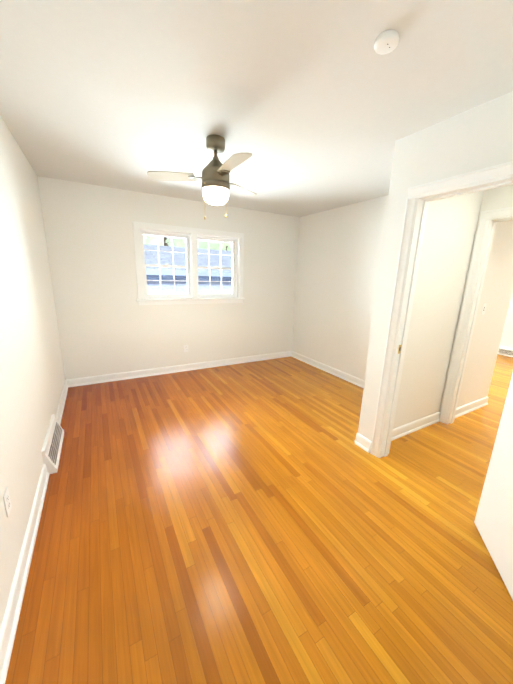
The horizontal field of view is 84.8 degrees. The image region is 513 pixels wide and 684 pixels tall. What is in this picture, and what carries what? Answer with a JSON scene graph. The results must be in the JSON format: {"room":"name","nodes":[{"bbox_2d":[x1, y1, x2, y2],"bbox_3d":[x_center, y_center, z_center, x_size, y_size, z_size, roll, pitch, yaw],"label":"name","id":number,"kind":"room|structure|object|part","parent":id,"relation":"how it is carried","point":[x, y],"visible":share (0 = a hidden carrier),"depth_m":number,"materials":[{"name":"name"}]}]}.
{"room":"empty bedroom","nodes":[
{"label":"empty bedroom","id":0,"kind":"room"},
{"bbox_2d":[0,116,64,628],"bbox_3d":[-1.285,-0.071,1.235,0.150,2.440,4.840,-6,15,-29],"label":"wall","id":1,"kind":"structure","parent":0,"point":[32,378],"depth_m":1.84,"materials":[{"name":"paint"}]},
{"bbox_2d":[3,487,11,517],"bbox_3d":[-1.145,0.734,1.288,0.014,0.115,0.070,-6,15,-29],"label":"electrical outlet","id":2,"kind":"object","parent":1,"relation":"attached to","point":[7,501],"visible":1,"depth_m":1.28,"materials":[{"name":"white plastic"}]},
{"bbox_2d":[0,464,49,683],"bbox_3d":[-0.832,1.242,0.842,0.026,0.101,2.860,-6,15,-29],"label":"baseboard","id":3,"kind":"structure","parent":1,"relation":"attached to","point":[8,629],"depth_m":1.30,"materials":[{"name":"white paint"}]},
{"bbox_2d":[41,414,63,473],"bbox_3d":[-1.660,0.812,2.306,0.072,0.200,0.600,-6,15,-29],"label":"air vent","id":4,"kind":"object","parent":1,"relation":"in","point":[52,447],"visible":1,"depth_m":2.21,"materials":[{"name":"white plastic"}]},
{"bbox_2d":[55,379,68,423],"bbox_3d":[-2.120,0.667,3.062,0.026,0.101,1.180,-6,15,-29],"label":"baseboard","id":5,"kind":"structure","parent":1,"relation":"attached to","point":[60,412],"depth_m":3.06,"materials":[{"name":"white paint"}]},
{"bbox_2d":[37,176,299,379],"bbox_3d":[-0.903,-0.780,4.229,3.830,2.440,0.150,-6,15,-29],"label":"wall","id":6,"kind":"structure","parent":0,"point":[107,323],"depth_m":3.80,"materials":[{"name":"paint"}]},
{"bbox_2d":[68,351,291,386],"bbox_3d":[-0.883,0.375,4.435,3.560,0.101,0.026,-6,15,-29],"label":"baseboard","id":7,"kind":"structure","parent":6,"relation":"attached to","point":[75,382],"depth_m":4.20,"materials":[{"name":"white paint"}]},
{"bbox_2d":[133,221,244,304],"bbox_3d":[-0.924,-1.095,4.104,1.614,1.059,0.192,-6,15,-29],"label":"window unit","id":8,"kind":"structure","parent":6,"relation":"in","point":[187,237],"depth_m":4.05,"materials":[{"name":"white plastic"}]},
{"bbox_2d":[0,0,512,216],"bbox_3d":[2.124,-1.669,2.888,7.970,0.100,4.990,-6,15,-29],"label":"ceiling","id":9,"kind":"structure","parent":0,"point":[314,106],"depth_m":1.47,"materials":[{"name":"paint"}]},
{"bbox_2d":[147,134,256,219],"bbox_3d":[-0.252,-1.195,2.046,0.924,0.571,0.829,-6,15,-29],"label":"fan","id":10,"kind":"object","parent":9,"relation":"hanging from","point":[215,171],"depth_m":2.06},
{"bbox_3d":[-0.312,-1.111,2.158,0.202,0.105,0.202,-6,15,-29],"label":"main fan shade","id":11,"kind":"part","parent":10,"relation":"part of","materials":[{"name":"white glass"}]},
{"bbox_2d":[374,30,398,54],"bbox_3d":[0.537,-1.235,1.161,0.094,0.032,0.094,-6,15,-29],"label":"smoke detector","id":12,"kind":"object","parent":9,"relation":"attached to","point":[387,42],"visible":1,"depth_m":1.14,"materials":[{"name":"white plastic"}]},
{"bbox_2d":[5,354,512,683],"bbox_3d":[2.047,0.799,3.482,7.970,0.100,4.990,-6,15,-29],"label":"floor","id":13,"kind":"structure","parent":0,"point":[269,521],"depth_m":1.58,"materials":[{"name":"brown wood"}]},
{"bbox_2d":[498,346,512,356],"bbox_3d":[5.185,0.230,5.648,0.062,0.185,0.580,-6,15,-29],"label":"heater unit","id":14,"kind":"object","parent":13,"relation":"on","point":[505,351],"visible":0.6,"depth_m":5.75,"materials":[{"name":"white plastic"}]},
{"bbox_2d":[292,185,512,412],"bbox_3d":[1.898,-0.416,3.082,0.120,2.440,4.690,-6,15,-29],"label":"wall","id":15,"kind":"structure","parent":0,"point":[339,256],"depth_m":4.08,"materials":[{"name":"paint"}]},
{"bbox_2d":[292,351,364,387],"bbox_3d":[1.292,0.501,4.193,0.026,0.101,2.540,-6,15,-29],"label":"baseboard","id":16,"kind":"structure","parent":15,"relation":"attached to","point":[359,382],"depth_m":4.40,"materials":[{"name":"white paint"}]},
{"bbox_2d":[439,207,512,423],"bbox_3d":[2.284,-0.073,2.449,0.162,2.093,0.881,-6,15,-29],"label":"trim","id":17,"kind":"structure","parent":15,"relation":"attached to","point":[489,220],"depth_m":2.70,"materials":[{"name":"white paint"}]},
{"bbox_2d":[358,91,512,450],"bbox_3d":[1.528,-0.031,1.438,0.120,2.440,2.110,-6,15,-29],"label":"wall","id":18,"kind":"structure","parent":0,"point":[476,138],"depth_m":1.87,"materials":[{"name":"paint"}]},
{"bbox_2d":[354,433,371,446],"bbox_3d":[1.385,0.829,2.843,1.126,0.101,0.026,-6,15,-29],"label":"baseboard","id":19,"kind":"structure","parent":18,"relation":"attached to","point":[359,438],"depth_m":2.52,"materials":[{"name":"white paint"}]},
{"bbox_2d":[370,161,512,457],"bbox_3d":[1.305,0.040,1.854,0.162,2.093,0.886,-6,15,-29],"label":"trim","id":20,"kind":"structure","parent":18,"relation":"attached to","point":[420,197],"depth_m":2.04,"materials":[{"name":"white paint"}]},
{"bbox_2d":[474,374,512,599],"bbox_3d":[1.300,0.242,1.175,0.591,2.002,0.537,-6,15,-29],"label":"door","id":21,"kind":"structure","parent":18,"relation":"in","point":[493,521],"depth_m":1.52,"materials":[{"name":"white paint"}]},
{"bbox_2d":[393,191,512,428],"bbox_3d":[1.912,-0.335,2.749,1.870,2.440,0.140,-6,15,-29],"label":"wall","id":22,"kind":"structure","parent":0,"point":[449,234],"depth_m":2.67,"materials":[{"name":"paint"}]},
{"bbox_2d":[391,411,439,440],"bbox_3d":[1.532,0.848,2.784,1.030,0.101,0.026,-6,15,-29],"label":"baseboard","id":23,"kind":"structure","parent":22,"relation":"attached to","point":[408,428],"depth_m":2.81,"materials":[{"name":"white paint"}]},
{"bbox_2d":[455,396,487,417],"bbox_3d":[2.484,0.762,3.267,0.870,0.101,0.026,-6,15,-29],"label":"baseboard","id":24,"kind":"structure","parent":22,"relation":"attached to","point":[477,404],"depth_m":3.28,"materials":[{"name":"white paint"}]},
{"bbox_2d":[481,303,486,314],"bbox_3d":[2.370,-0.343,2.927,0.070,0.115,0.018,-6,15,-29],"label":"light switch","id":25,"kind":"object","parent":22,"relation":"attached to","point":[483,309],"visible":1,"depth_m":2.92,"materials":[{"name":"white plastic"}]},
{"bbox_2d":[485,288,512,396],"bbox_3d":[2.382,-0.615,3.974,0.120,2.440,1.870,-6,15,-29],"label":"wall","id":26,"kind":"structure","parent":0,"point":[508,307],"depth_m":3.38,"materials":[{"name":"paint"}]},
{"bbox_2d":[501,312,512,347],"bbox_3d":[5.682,-0.705,4.776,0.120,2.440,3.970,-6,15,-29],"label":"wall","id":27,"kind":"structure","parent":0,"point":[508,331],"depth_m":5.71,"materials":[{"name":"paint"}]},
{"label":"outside","id":28,"kind":"structure","parent":0,"visible":0},
{"bbox_3d":[-11.934,-2.990,30.437,90.000,0.200,55.560,-6,15,-29],"label":"lawn","id":29,"kind":"structure","parent":28,"visible":0},
{"bbox_2d":[143,235,231,250],"bbox_3d":[-4.274,-7.123,18.540,18.662,13.868,12.670,-6,15,-29],"label":"tree","id":30,"kind":"object","parent":29,"relation":"on","point":[213,245],"depth_m":15.19,"materials":[{"name":"green plant"}]},
{"bbox_2d":[144,244,231,293],"bbox_3d":[-0.930,-0.292,8.996,24.000,5.260,7.310,-6,15,-29],"label":"house","id":31,"kind":"structure","parent":29,"relation":"on","point":[167,287],"depth_m":7.43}
]}

